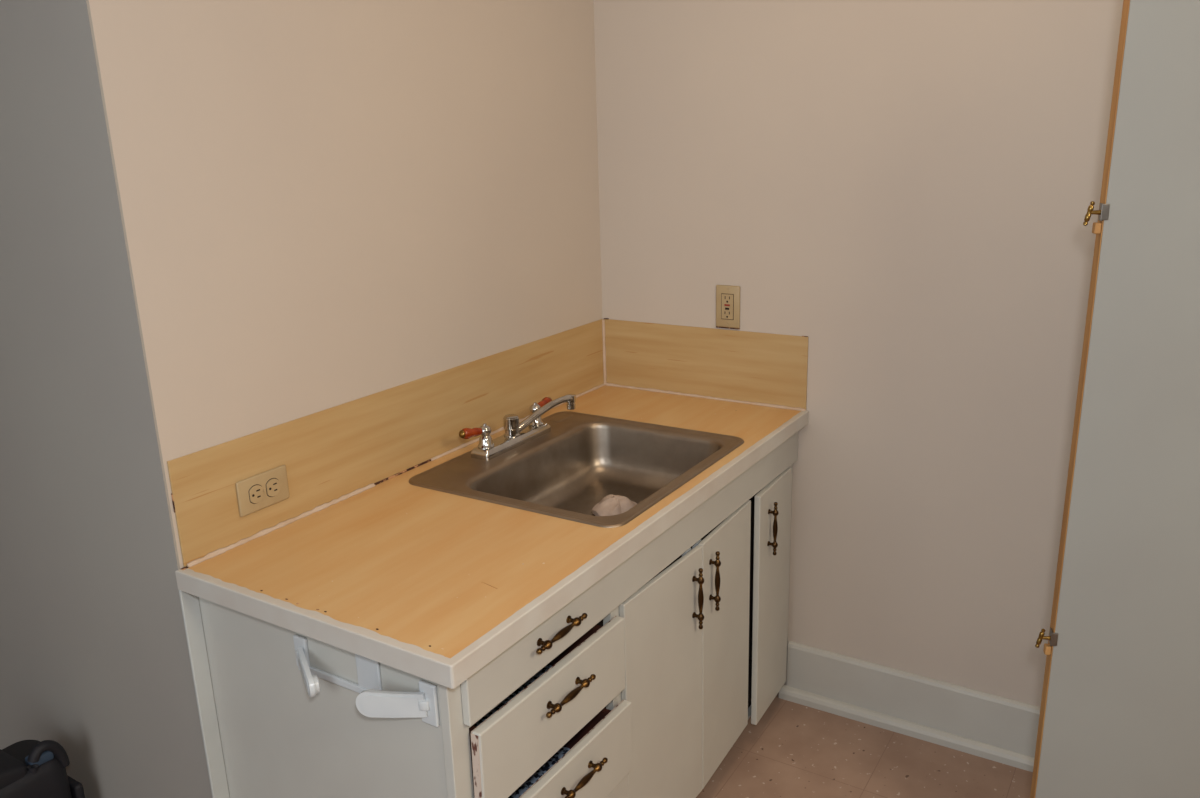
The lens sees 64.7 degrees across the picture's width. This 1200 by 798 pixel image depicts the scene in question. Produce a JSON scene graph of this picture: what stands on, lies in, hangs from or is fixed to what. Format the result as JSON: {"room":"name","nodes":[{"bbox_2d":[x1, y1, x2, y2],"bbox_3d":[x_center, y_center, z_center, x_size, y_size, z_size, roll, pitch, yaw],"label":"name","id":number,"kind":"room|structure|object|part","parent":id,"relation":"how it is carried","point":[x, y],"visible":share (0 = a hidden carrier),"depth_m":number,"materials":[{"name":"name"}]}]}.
{"room":"kitchen","nodes":[
{"label":"kitchen","id":0,"kind":"room"},
{"bbox_2d":[0,0,211,797],"bbox_3d":[-2.078,-0.257,2.450,3.200,2.450,0.120,8,18,31],"label":"wall","id":1,"kind":"structure","parent":0,"point":[95,663],"depth_m":1.75,"materials":[{"name":"grey paint"}]},
{"bbox_2d":[89,0,602,568],"bbox_3d":[-0.402,-0.248,2.239,0.140,2.450,1.542,8,18,31],"label":"wall","id":2,"kind":"structure","parent":0,"point":[326,204],"depth_m":1.88,"materials":[{"name":"beige paint"}]},
{"bbox_2d":[167,319,604,566],"bbox_3d":[-0.362,0.033,2.221,0.012,0.198,1.412,8,18,31],"label":"backsplash","id":3,"kind":"structure","parent":2,"relation":"attached to","point":[333,455],"depth_m":2.02,"materials":[{"name":"beige laminate"}]},
{"bbox_2d":[236,465,288,516],"bbox_3d":[-0.638,0.174,1.798,0.008,0.069,0.114,8,18,31],"label":"electrical outlet","id":4,"kind":"object","parent":3,"relation":"attached to","point":[260,491],"visible":1,"depth_m":1.79,"materials":[{"name":"beige plastic"}]},
{"bbox_2d":[249,484,262,503],"bbox_3d":[-0.646,0.179,1.781,0.003,0.037,0.030,8,18,31],"label":"receptacle","id":5,"kind":"object","parent":4,"relation":"attached to","point":[255,490],"depth_m":1.78,"materials":[{"name":"beige plastic"}]},
{"bbox_2d":[266,478,279,496],"bbox_3d":[-0.625,0.169,1.812,0.003,0.037,0.030,8,18,31],"label":"receptacle","id":6,"kind":"object","parent":4,"relation":"attached to","point":[272,484],"depth_m":1.81,"materials":[{"name":"beige plastic"}]},
{"bbox_2d":[594,0,1122,706],"bbox_3d":[1.559,-0.197,1.848,3.600,2.450,0.120,8,18,31],"label":"wall","id":7,"kind":"structure","parent":0,"point":[905,189],"depth_m":2.33,"materials":[{"name":"beige paint"}]},
{"bbox_2d":[602,318,808,410],"bbox_3d":[0.275,-0.102,2.634,0.624,0.201,0.012,8,18,31],"label":"backsplash","id":8,"kind":"structure","parent":7,"relation":"attached to","point":[755,368],"depth_m":2.62,"materials":[{"name":"beige laminate"}]},
{"bbox_2d":[716,285,739,328],"bbox_3d":[0.343,-0.247,2.548,0.070,0.117,0.009,8,18,31],"label":"electrical outlet","id":9,"kind":"object","parent":7,"relation":"attached to","point":[727,296],"visible":1,"depth_m":2.54,"materials":[{"name":"beige plastic"}]},
{"bbox_2d":[722,294,732,318],"bbox_3d":[0.342,-0.248,2.546,0.034,0.067,0.002,8,18,31],"label":"receptacle","id":10,"kind":"object","parent":9,"relation":"attached to","point":[727,299],"depth_m":2.54,"materials":[{"name":"beige plastic"}]},
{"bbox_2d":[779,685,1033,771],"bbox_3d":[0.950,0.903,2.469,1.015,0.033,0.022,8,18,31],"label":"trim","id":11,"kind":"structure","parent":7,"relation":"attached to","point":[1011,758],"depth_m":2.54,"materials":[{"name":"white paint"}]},
{"bbox_2d":[787,641,1039,757],"bbox_3d":[1.768,0.946,1.970,2.900,0.170,0.014,8,18,31],"label":"baseboard","id":12,"kind":"structure","parent":7,"relation":"attached to","point":[1005,723],"depth_m":2.52,"materials":[{"name":"white paint"}]},
{"bbox_2d":[696,693,1032,797],"bbox_3d":[-0.999,1.395,1.119,6.800,0.080,4.850,8,18,31],"label":"floor","id":13,"kind":"structure","parent":0,"point":[795,750],"depth_m":2.43,"materials":[{"name":"brown tile"}]},
{"bbox_2d":[0,740,84,797],"bbox_3d":[-1.237,0.906,1.920,0.150,0.441,0.336,8,18,31],"label":"bag","id":14,"kind":"object","parent":13,"relation":"on","point":[28,768],"visible":1,"depth_m":1.93,"materials":[{"name":"black fabric"}]},
{"bbox_3d":[-1.132,0.733,1.938,0.024,0.076,0.081,8,18,31],"label":"carry handle","id":15,"kind":"part","parent":14,"relation":"part of","materials":[{"name":"black fabric"}]},
{"bbox_2d":[198,432,797,797],"bbox_3d":[-0.069,0.596,2.209,0.655,0.822,1.403,8,18,31],"label":"base cabinet","id":16,"kind":"object","parent":13,"relation":"on","point":[642,684],"visible":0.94,"depth_m":1.75,"materials":[{"name":"white paint"}]},
{"bbox_2d":[179,590,229,797],"bbox_3d":[-0.723,0.730,1.797,0.006,0.822,0.033,8,18,31],"label":"trim","id":17,"kind":"structure","parent":16,"relation":"attached to","point":[190,606],"depth_m":1.74,"materials":[{"name":"white paint"}]},
{"bbox_3d":[-0.468,0.758,1.669,0.577,0.822,0.016,8,18,31],"label":"panel","id":18,"kind":"part","parent":16,"relation":"part of","materials":[{"name":"white paint"}]},
{"bbox_2d":[293,634,439,726],"bbox_3d":[-0.388,0.445,1.480,0.310,0.078,0.056,8,18,31],"label":"paper towel holder","id":19,"kind":"object","parent":16,"relation":"attached to","point":[372,701],"visible":0.97,"depth_m":1.44,"materials":[{"name":"white plastic"}]},
{"bbox_3d":[-0.477,0.443,1.537,0.012,0.053,0.097,-10,17,-26],"label":"arm","id":20,"kind":"part","parent":19,"relation":"part of","materials":[{"name":"white plastic"}]},
{"bbox_3d":[-0.314,0.463,1.438,0.118,0.048,0.012,1,16,11],"label":"arm","id":21,"kind":"part","parent":19,"relation":"part of","materials":[{"name":"white plastic"}]},
{"bbox_2d":[175,385,808,688],"bbox_3d":[-0.098,0.183,2.087,0.634,0.037,1.432,8,18,31],"label":"countertop","id":22,"kind":"structure","parent":16,"relation":"on","point":[428,584],"depth_m":1.68,"materials":[{"name":"beige laminate"}]},
{"bbox_2d":[459,394,575,460],"bbox_3d":[-0.191,0.065,2.287,0.089,0.086,0.368,8,18,31],"label":"kitchen faucet","id":23,"kind":"object","parent":22,"relation":"on","point":[516,434],"visible":1,"depth_m":2.27,"materials":[{"name":"silver metal"}]},
{"bbox_3d":[-0.294,0.075,2.173,0.053,0.026,0.026,-16,21,-41],"label":"lever","id":24,"kind":"part","parent":23,"relation":"part of","materials":[{"name":"orange plastic"}]},
{"bbox_3d":[-0.267,0.084,2.202,0.039,0.057,0.039,8,18,31],"label":"tap handle","id":25,"kind":"part","parent":23,"relation":"part of","materials":[{"name":"silver metal"}]},
{"bbox_3d":[-0.212,0.097,2.293,0.054,0.022,0.257,8,18,31],"label":"plate","id":26,"kind":"part","parent":23,"relation":"part of","materials":[{"name":"silver metal"}]},
{"bbox_3d":[-0.213,0.063,2.284,0.041,0.049,0.041,8,18,31],"label":"spout post","id":27,"kind":"part","parent":23,"relation":"part of","materials":[{"name":"silver metal"}]},
{"bbox_3d":[-0.161,0.036,2.363,0.039,0.057,0.039,8,18,31],"label":"tap handle","id":28,"kind":"part","parent":23,"relation":"part of","materials":[{"name":"silver metal"}]},
{"bbox_3d":[-0.144,0.012,2.391,0.026,0.026,0.053,8,18,31],"label":"lever","id":29,"kind":"part","parent":23,"relation":"part of","materials":[{"name":"orange plastic"}]},
{"bbox_3d":[-0.142,0.039,2.347,0.201,0.069,0.023,-15,21,-40],"label":"spout","id":30,"kind":"part","parent":23,"relation":"part of","materials":[{"name":"silver metal"}]},
{"bbox_2d":[409,411,743,527],"bbox_3d":[-0.034,0.220,2.193,0.548,0.174,0.618,8,18,31],"label":"sink","id":31,"kind":"object","parent":22,"relation":"in","point":[564,472],"visible":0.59,"depth_m":2.32,"materials":[{"name":"metal"}]},
{"bbox_2d":[592,494,636,515],"bbox_3d":[0.034,0.246,2.233,0.103,0.034,0.113,8,18,31],"label":"paper wad","id":32,"kind":"object","parent":31,"relation":"in","point":[610,505],"visible":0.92,"depth_m":2.21,"materials":[{"name":"white paper"}]},
{"bbox_3d":[-0.074,0.534,1.640,0.017,0.151,0.431,8,17,31],"label":"drawer","id":33,"kind":"part","parent":16,"relation":"part of","materials":[{"name":"white paint"}]},
{"bbox_3d":[-0.067,0.394,1.598,0.025,0.016,0.145,8,18,31],"label":"handle","id":34,"kind":"part","parent":16,"relation":"part of","materials":[{"name":"brown metal"}]},
{"bbox_3d":[-0.052,0.508,1.628,0.025,0.016,0.145,8,17,31],"label":"handle","id":35,"kind":"part","parent":16,"relation":"part of","materials":[{"name":"brown metal"}]},
{"bbox_3d":[-0.061,0.708,1.682,0.017,0.152,0.438,8,17,31],"label":"drawer","id":36,"kind":"part","parent":16,"relation":"part of","materials":[{"name":"white paint"}]},
{"bbox_3d":[-0.031,0.676,1.682,0.025,0.016,0.145,8,17,31],"label":"handle","id":37,"kind":"part","parent":16,"relation":"part of","materials":[{"name":"brown metal"}]},
{"bbox_3d":[0.150,0.626,2.075,0.018,0.822,1.403,8,18,31],"label":"frame","id":38,"kind":"part","parent":16,"relation":"part of","materials":[{"name":"white paint"}]},
{"bbox_3d":[-0.065,0.916,1.748,0.017,0.243,0.444,8,18,31],"label":"drawer","id":39,"kind":"part","parent":16,"relation":"part of","materials":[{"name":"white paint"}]},
{"bbox_3d":[0.138,0.656,2.021,0.012,0.624,0.314,9,19,33],"label":"door","id":40,"kind":"part","parent":16,"relation":"part of","materials":[{"name":"white paint"}]},
{"bbox_3d":[0.214,0.431,2.047,0.025,0.145,0.016,9,19,33],"label":"handle","id":41,"kind":"part","parent":16,"relation":"part of","materials":[{"name":"brown metal"}]},
{"bbox_3d":[0.258,0.406,2.114,0.025,0.145,0.016,7,18,29],"label":"handle","id":42,"kind":"part","parent":16,"relation":"part of","materials":[{"name":"brown metal"}]},
{"bbox_3d":[0.299,0.582,2.267,0.012,0.625,0.289,7,18,29],"label":"door","id":43,"kind":"part","parent":16,"relation":"part of","materials":[{"name":"white paint"}]},
{"bbox_3d":[0.453,0.519,2.503,0.016,0.642,0.234,7,18,29],"label":"door","id":44,"kind":"part","parent":16,"relation":"part of","materials":[{"name":"white paint"}]},
{"bbox_3d":[0.438,0.327,2.390,0.025,0.145,0.016,7,18,29],"label":"handle","id":45,"kind":"part","parent":16,"relation":"part of","materials":[{"name":"brown metal"}]},
{"bbox_2d":[1030,0,1199,797],"bbox_3d":[1.124,-0.007,1.580,0.659,2.248,0.036,2,16,12],"label":"door","id":46,"kind":"structure","parent":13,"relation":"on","point":[1119,717],"depth_m":1.65,"materials":[{"name":"grey paint"}]}
]}

